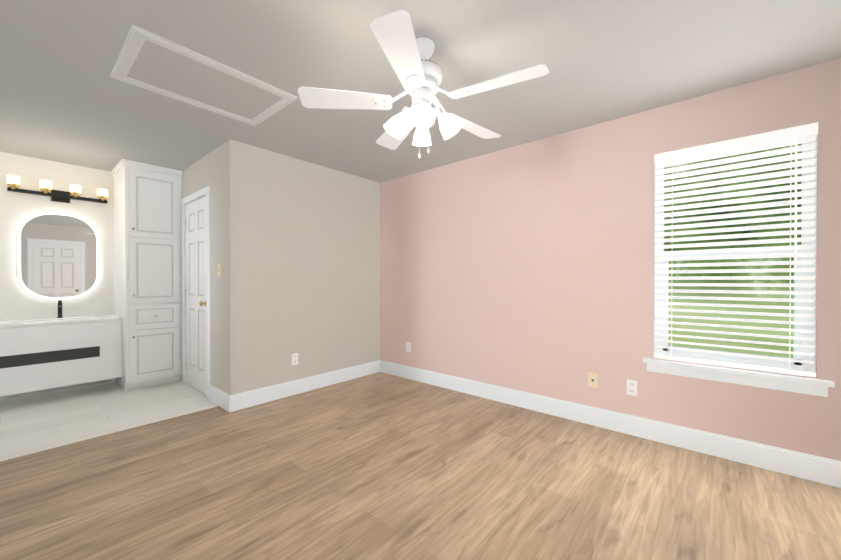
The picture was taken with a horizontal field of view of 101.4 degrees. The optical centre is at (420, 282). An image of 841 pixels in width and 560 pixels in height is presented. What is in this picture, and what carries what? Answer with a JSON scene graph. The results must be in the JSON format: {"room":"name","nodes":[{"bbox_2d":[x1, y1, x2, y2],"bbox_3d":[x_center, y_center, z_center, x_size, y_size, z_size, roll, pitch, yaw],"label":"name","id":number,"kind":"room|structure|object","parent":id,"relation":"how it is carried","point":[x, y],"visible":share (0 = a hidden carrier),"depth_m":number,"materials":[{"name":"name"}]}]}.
{"room":"empty bedroom","nodes":[
{"label":"empty bedroom","id":0,"kind":"room"},
{"bbox_2d":[0,152,114,399],"bbox_3d":[-3.796,-0.067,3.864,0.140,2.440,1.537,0,0,41],"label":"wall","id":1,"kind":"structure","parent":0,"point":[17,302],"depth_m":3.62,"materials":[{"name":"paint"}]},
{"bbox_2d":[6,175,107,203],"bbox_3d":[-3.796,-0.952,3.634,0.148,0.184,0.733,0,0,41],"label":"sconce","id":2,"kind":"object","parent":1,"relation":"attached to","point":[13,183],"visible":1,"depth_m":3.63,"materials":[{"name":"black metal"}]},
{"bbox_2d":[16,211,99,299],"bbox_3d":[-3.840,-0.281,3.676,0.033,0.935,0.615,0,0,41],"label":"led mirror","id":3,"kind":"object","parent":1,"relation":"attached to","point":[57,255],"visible":0.96,"depth_m":3.65,"materials":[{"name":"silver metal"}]},
{"bbox_2d":[0,300,121,396],"bbox_3d":[-3.678,0.600,3.524,0.481,0.830,0.883,0,0,41],"label":"bathroom vanity","id":4,"kind":"object","parent":1,"relation":"attached to","point":[46,353],"visible":1,"depth_m":3.36,"materials":[{"name":"white wood"}]},
{"bbox_2d":[0,381,217,460],"bbox_3d":[-2.478,1.203,4.027,1.940,0.099,3.489,0,0,41],"label":"floor","id":5,"kind":"structure","parent":0,"point":[30,424],"depth_m":3.07,"materials":[{"name":"white tile"}]},
{"bbox_2d":[111,159,182,390],"bbox_3d":[-3.156,-0.065,3.974,0.682,2.436,0.533,0,0,41],"label":"tall cabinet","id":6,"kind":"object","parent":5,"relation":"on","point":[148,253],"visible":0.98,"depth_m":3.77,"materials":[{"name":"white wood"}]},
{"bbox_2d":[180,143,223,390],"bbox_3d":[-2.535,-0.067,3.887,2.025,2.440,0.140,0,0,41],"label":"wall","id":7,"kind":"structure","parent":0,"point":[204,171],"depth_m":3.32,"materials":[{"name":"beige paint"}]},
{"bbox_2d":[185,196,205,393],"bbox_3d":[-2.410,0.131,3.684,0.709,2.023,0.090,0,0,41],"label":"closet door","id":8,"kind":"structure","parent":7,"relation":"in","point":[195,222],"depth_m":3.69,"materials":[{"name":"white wood"}]},
{"bbox_2d":[182,186,209,398],"bbox_3d":[-2.363,0.100,3.731,0.836,2.108,0.154,0,0,41],"label":"door frame","id":9,"kind":"structure","parent":7,"relation":"attached to","point":[201,193],"depth_m":3.50,"materials":[{"name":"white wood"}]},
{"bbox_2d":[209,384,228,409],"bbox_3d":[-1.905,1.083,3.250,0.480,0.147,0.016,0,0,41],"label":"baseboard","id":10,"kind":"structure","parent":7,"relation":"attached to","point":[217,396],"depth_m":3.25,"materials":[{"name":"white wood"}]},
{"bbox_2d":[218,264,220,275],"bbox_3d":[-1.896,-0.118,3.237,0.070,0.115,0.014,0,0,41],"label":"light switch","id":11,"kind":"object","parent":7,"relation":"attached to","point":[219,269],"visible":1,"depth_m":3.23,"materials":[{"name":"beige plastic"}]},
{"bbox_2d":[224,139,379,394],"bbox_3d":[-1.169,-0.066,3.817,0.140,2.440,1.812,0,0,41],"label":"wall","id":12,"kind":"structure","parent":0,"point":[302,258],"depth_m":3.56,"materials":[{"name":"paint"}]},
{"bbox_2d":[292,353,297,364],"bbox_3d":[-1.297,0.790,3.558,0.008,0.115,0.070,0,0,41],"label":"electrical outlet plate","id":13,"kind":"object","parent":12,"relation":"attached to","point":[294,356],"depth_m":3.56,"materials":[{"name":"white plastic"}]},
{"bbox_2d":[225,360,380,412],"bbox_3d":[-1.124,1.081,3.756,0.016,0.147,1.799,0,0,41],"label":"baseboard","id":14,"kind":"structure","parent":12,"relation":"attached to","point":[239,401],"depth_m":3.56,"materials":[{"name":"white wood"}]},
{"bbox_2d":[0,372,840,559],"bbox_3d":[-0.037,1.215,1.934,4.490,0.100,3.489,0,0,41],"label":"floor","id":15,"kind":"structure","parent":0,"point":[379,466],"depth_m":1.92,"materials":[{"name":"brown wood"}]},
{"bbox_2d":[0,0,840,182],"bbox_3d":[-0.773,-1.339,2.550,6.430,0.120,3.489,0,0,41],"label":"ceiling","id":16,"kind":"structure","parent":0,"point":[65,97],"depth_m":2.01,"materials":[{"name":"white paint"}]},
{"bbox_2d":[110,24,297,125],"bbox_3d":[-1.375,-1.266,2.241,0.640,0.022,0.884,0,0,41],"label":"attic hatch","id":17,"kind":"object","parent":16,"relation":"attached to","point":[150,61],"visible":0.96,"depth_m":2.15,"materials":[{"name":"paint"}]},
{"bbox_2d":[298,9,548,158],"bbox_3d":[0.043,-0.962,1.864,1.236,0.624,1.223,0,0,41],"label":"fan","id":18,"kind":"object","parent":16,"relation":"hanging from","point":[417,72],"visible":1,"depth_m":1.77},
{"bbox_2d":[380,58,840,460],"bbox_3d":[1.085,-0.063,3.170,4.405,2.440,0.140,0,0,41],"label":"wall","id":19,"kind":"structure","parent":0,"point":[528,267],"depth_m":2.84,"materials":[{"name":"paint"}]},
{"bbox_2d":[406,342,410,351],"bbox_3d":[-0.146,0.772,4.132,0.070,0.115,0.008,0,0,41],"label":"electrical outlet plate","id":20,"kind":"object","parent":19,"relation":"attached to","point":[408,344],"depth_m":4.13,"materials":[{"name":"white plastic"}]},
{"bbox_2d":[588,372,597,387],"bbox_3d":[1.403,0.795,2.805,0.070,0.115,0.007,0,0,41],"label":"electrical outlet plate","id":21,"kind":"object","parent":19,"relation":"attached to","point":[592,377],"depth_m":2.80,"materials":[{"name":"beige plastic"}]},
{"bbox_2d":[381,360,840,487],"bbox_3d":[1.034,1.084,3.117,4.125,0.147,0.016,0,0,41],"label":"baseboard","id":22,"kind":"structure","parent":19,"relation":"attached to","point":[823,470],"depth_m":2.53,"materials":[{"name":"white wood"}]},
{"bbox_2d":[627,379,636,395],"bbox_3d":[1.612,0.801,2.626,0.070,0.115,0.008,0,0,41],"label":"electrical outlet plate","id":23,"kind":"object","parent":19,"relation":"attached to","point":[631,384],"depth_m":2.62,"materials":[{"name":"white plastic"}]},
{"bbox_2d":[654,122,817,377],"bbox_3d":[2.061,-0.190,2.322,0.810,1.505,0.126,0,0,41],"label":"window blinds","id":24,"kind":"object","parent":19,"relation":"attached to","point":[802,361],"visible":1,"depth_m":2.25,"materials":[{"name":"white plastic"}]},
{"bbox_2d":[643,358,834,396],"bbox_3d":[2.031,0.611,2.291,0.920,0.094,0.120,0,0,41],"label":"trim","id":25,"kind":"structure","parent":19,"relation":"attached to","point":[810,386],"depth_m":2.21,"materials":[{"name":"white wood"}]},
{"label":"outside","id":26,"kind":"structure","parent":0,"visible":0},
{"bbox_2d":[664,144,801,357],"bbox_3d":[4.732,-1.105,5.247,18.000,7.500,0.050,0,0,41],"label":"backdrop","id":27,"kind":"structure","parent":26,"point":[754,338],"depth_m":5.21,"materials":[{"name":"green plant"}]}
]}

